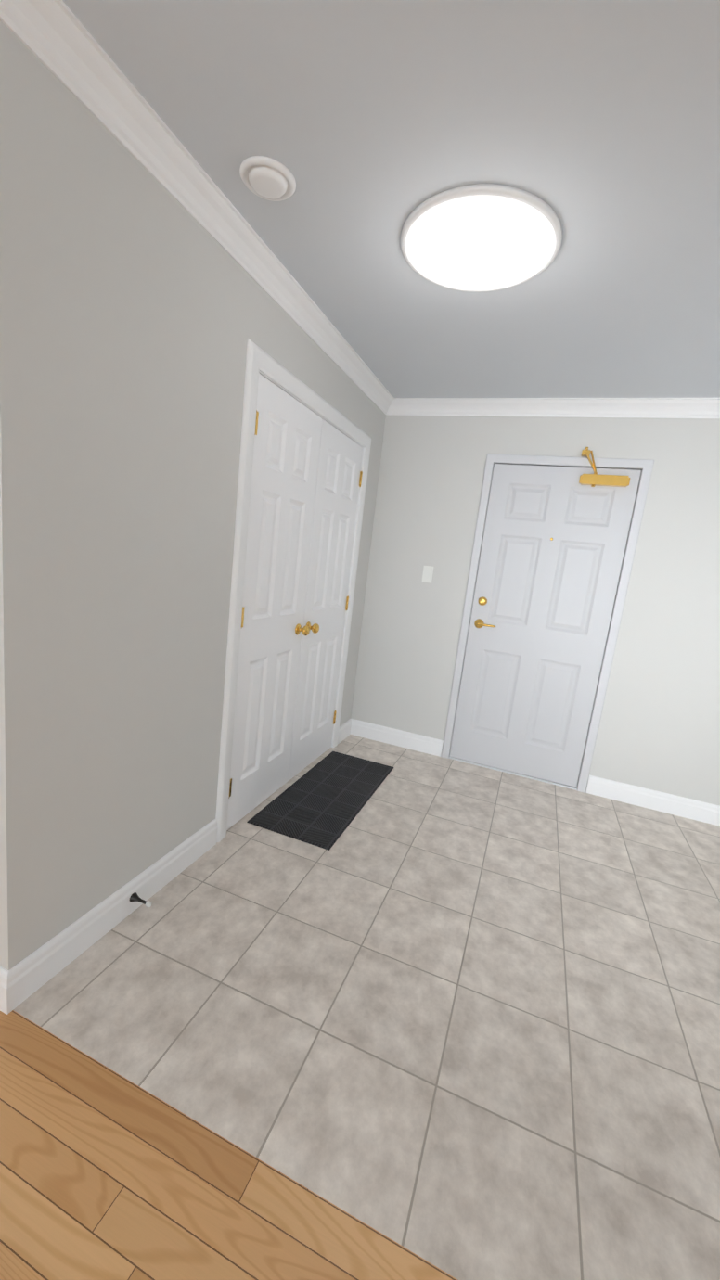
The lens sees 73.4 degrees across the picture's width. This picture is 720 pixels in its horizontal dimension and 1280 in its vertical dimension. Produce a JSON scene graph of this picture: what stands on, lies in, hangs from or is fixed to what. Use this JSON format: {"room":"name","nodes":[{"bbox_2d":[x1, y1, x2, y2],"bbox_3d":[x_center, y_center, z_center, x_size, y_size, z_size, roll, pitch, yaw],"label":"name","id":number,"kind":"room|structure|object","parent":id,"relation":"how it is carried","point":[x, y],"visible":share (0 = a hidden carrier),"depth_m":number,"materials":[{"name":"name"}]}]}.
{"room":"entrance hall","nodes":[
{"label":"entrance hall","id":0,"kind":"room"},
{"bbox_2d":[0,19,51,970],"bbox_3d":[-3.520,-0.632,2.171,5.780,2.430,0.120,10,10,19],"label":"wall","id":1,"kind":"structure","parent":0,"point":[25,255],"depth_m":1.18,"materials":[{"name":"paint"}]},
{"bbox_2d":[0,963,25,1014],"bbox_3d":[-2.008,0.801,1.712,2.226,0.122,0.016,10,10,19],"label":"baseboard","id":2,"kind":"structure","parent":1,"relation":"attached to","point":[25,979],"depth_m":1.35,"materials":[{"name":"white wood"}]},
{"bbox_2d":[0,0,37,33],"bbox_3d":[-3.389,-1.760,1.870,5.852,0.088,0.072,10,10,19],"label":"crown molding","id":3,"kind":"structure","parent":1,"relation":"attached to","point":[17,15],"depth_m":0.99,"materials":[{"name":"white wood"}]},
{"bbox_2d":[49,73,385,940],"bbox_3d":[-0.436,-0.323,2.431,0.120,2.430,2.460,10,10,19],"label":"wall","id":4,"kind":"structure","parent":0,"point":[164,305],"depth_m":1.52,"materials":[{"name":"paint"}]},
{"bbox_2d":[7,819,217,998],"bbox_3d":[-0.817,0.926,1.780,0.016,0.122,0.900,10,10,19],"label":"baseboard","id":5,"kind":"structure","parent":4,"relation":"attached to","point":[44,963],"depth_m":1.65,"materials":[{"name":"white wood"}]},
{"bbox_2d":[129,892,152,907],"bbox_3d":[-0.783,0.937,1.733,0.081,0.032,0.032,10,10,19],"label":"door stop","id":6,"kind":"object","parent":5,"relation":"attached to","point":[134,897],"visible":1,"depth_m":1.73,"materials":[{"name":"brown metal"}]},
{"bbox_2d":[13,0,396,415],"bbox_3d":[-0.249,-1.442,2.110,0.072,0.088,2.490,10,10,19],"label":"crown molding","id":7,"kind":"structure","parent":4,"relation":"attached to","point":[56,37],"depth_m":1.36,"materials":[{"name":"white wood"}]},
{"bbox_2d":[226,373,321,830],"bbox_3d":[-0.405,-0.118,2.396,0.103,2.036,0.623,10,10,19],"label":"closet door","id":8,"kind":"structure","parent":4,"relation":"in","point":[286,454],"depth_m":2.36,"materials":[{"name":"white wood"}]},
{"bbox_2d":[215,338,371,842],"bbox_3d":[-0.351,-0.207,2.701,0.140,2.130,1.405,10,10,19],"label":"trim","id":9,"kind":"structure","parent":4,"relation":"attached to","point":[259,360],"depth_m":2.11,"materials":[{"name":"white wood"}]},
{"bbox_2d":[288,418,363,780],"bbox_3d":[-0.184,-0.194,2.978,0.103,2.036,0.623,10,10,19],"label":"closet door","id":10,"kind":"structure","parent":4,"relation":"in","point":[339,478],"depth_m":2.94,"materials":[{"name":"white wood"}]},
{"bbox_2d":[0,1010,457,1279],"bbox_3d":[-4.480,0.748,1.041,12.840,0.100,8.390,10,10,19],"label":"floor","id":11,"kind":"structure","parent":0,"point":[107,1173],"depth_m":1.01,"materials":[{"name":"brown wood"}]},
{"bbox_2d":[12,734,719,1279],"bbox_3d":[0.926,1.182,2.110,3.360,0.100,2.700,10,10,19],"label":"floor","id":12,"kind":"structure","parent":0,"point":[456,1018],"depth_m":1.47,"materials":[{"name":"grey tile"}]},
{"bbox_2d":[246,751,393,850],"bbox_3d":[-0.168,0.879,2.815,0.450,0.007,1.050,10,10,19],"label":"door mat","id":13,"kind":"object","parent":12,"relation":"on","point":[323,802],"visible":1,"depth_m":2.69,"materials":[{"name":"rubber"}]},
{"bbox_2d":[62,0,719,397],"bbox_3d":[-4.196,-1.729,0.608,12.840,0.100,8.390,10,10,19],"label":"ceiling","id":14,"kind":"structure","parent":0,"point":[374,124],"depth_m":1.27,"materials":[{"name":"paint"}]},
{"bbox_2d":[239,155,295,201],"bbox_3d":[-0.274,-1.359,1.435,0.164,0.024,0.164,10,10,19],"label":"ceiling vent","id":15,"kind":"object","parent":14,"relation":"in","point":[267,178],"visible":1,"depth_m":1.41,"materials":[{"name":"white plastic"}]},
{"bbox_2d":[400,183,562,292],"bbox_3d":[0.394,-1.289,1.622,0.524,0.076,0.524,10,10,19],"label":"dome light","id":16,"kind":"object","parent":14,"relation":"attached to","point":[480,237],"visible":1,"depth_m":1.52,"materials":[{"name":"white glass"}]},
{"bbox_2d":[350,415,719,806],"bbox_3d":[-1.162,-0.689,4.048,9.140,2.430,0.120,10,10,19],"label":"wall","id":17,"kind":"structure","parent":0,"point":[659,728],"depth_m":3.05,"materials":[{"name":"paint"}]},
{"bbox_2d":[345,718,443,756],"bbox_3d":[0.258,0.728,3.621,0.728,0.122,0.016,10,10,19],"label":"baseboard","id":18,"kind":"structure","parent":17,"relation":"attached to","point":[409,740],"depth_m":3.61,"materials":[{"name":"white wood"}]},
{"bbox_2d":[422,565,433,583],"bbox_3d":[0.475,-0.462,3.390,0.070,0.115,0.019,10,10,19],"label":"light switch","id":19,"kind":"object","parent":17,"relation":"attached to","point":[427,574],"visible":1,"depth_m":3.38,"materials":[{"name":"plastic"}]},
{"bbox_2d":[449,447,640,787],"bbox_3d":[1.163,-0.139,3.168,0.857,2.149,0.104,10,10,19],"label":"entry door","id":20,"kind":"structure","parent":17,"relation":"in","point":[553,547],"depth_m":3.17,"materials":[{"name":"white metal"}]},
{"bbox_2d":[441,453,653,793],"bbox_3d":[1.172,-0.108,3.204,0.964,2.107,0.093,10,10,19],"label":"door frame","id":21,"kind":"structure","parent":17,"relation":"attached to","point":[645,467],"depth_m":3.10,"materials":[{"name":"white wood"}]},
{"bbox_2d":[393,397,719,418],"bbox_3d":[1.621,-1.347,2.801,3.120,0.088,0.072,10,10,19],"label":"crown molding","id":22,"kind":"structure","parent":17,"relation":"attached to","point":[556,407],"depth_m":2.94,"materials":[{"name":"white wood"}]},
{"bbox_2d":[585,774,719,826],"bbox_3d":[2.158,1.065,2.944,1.422,0.122,0.016,10,10,19],"label":"baseboard","id":23,"kind":"structure","parent":17,"relation":"attached to","point":[634,795],"depth_m":3.04,"materials":[{"name":"white wood"}]}
]}

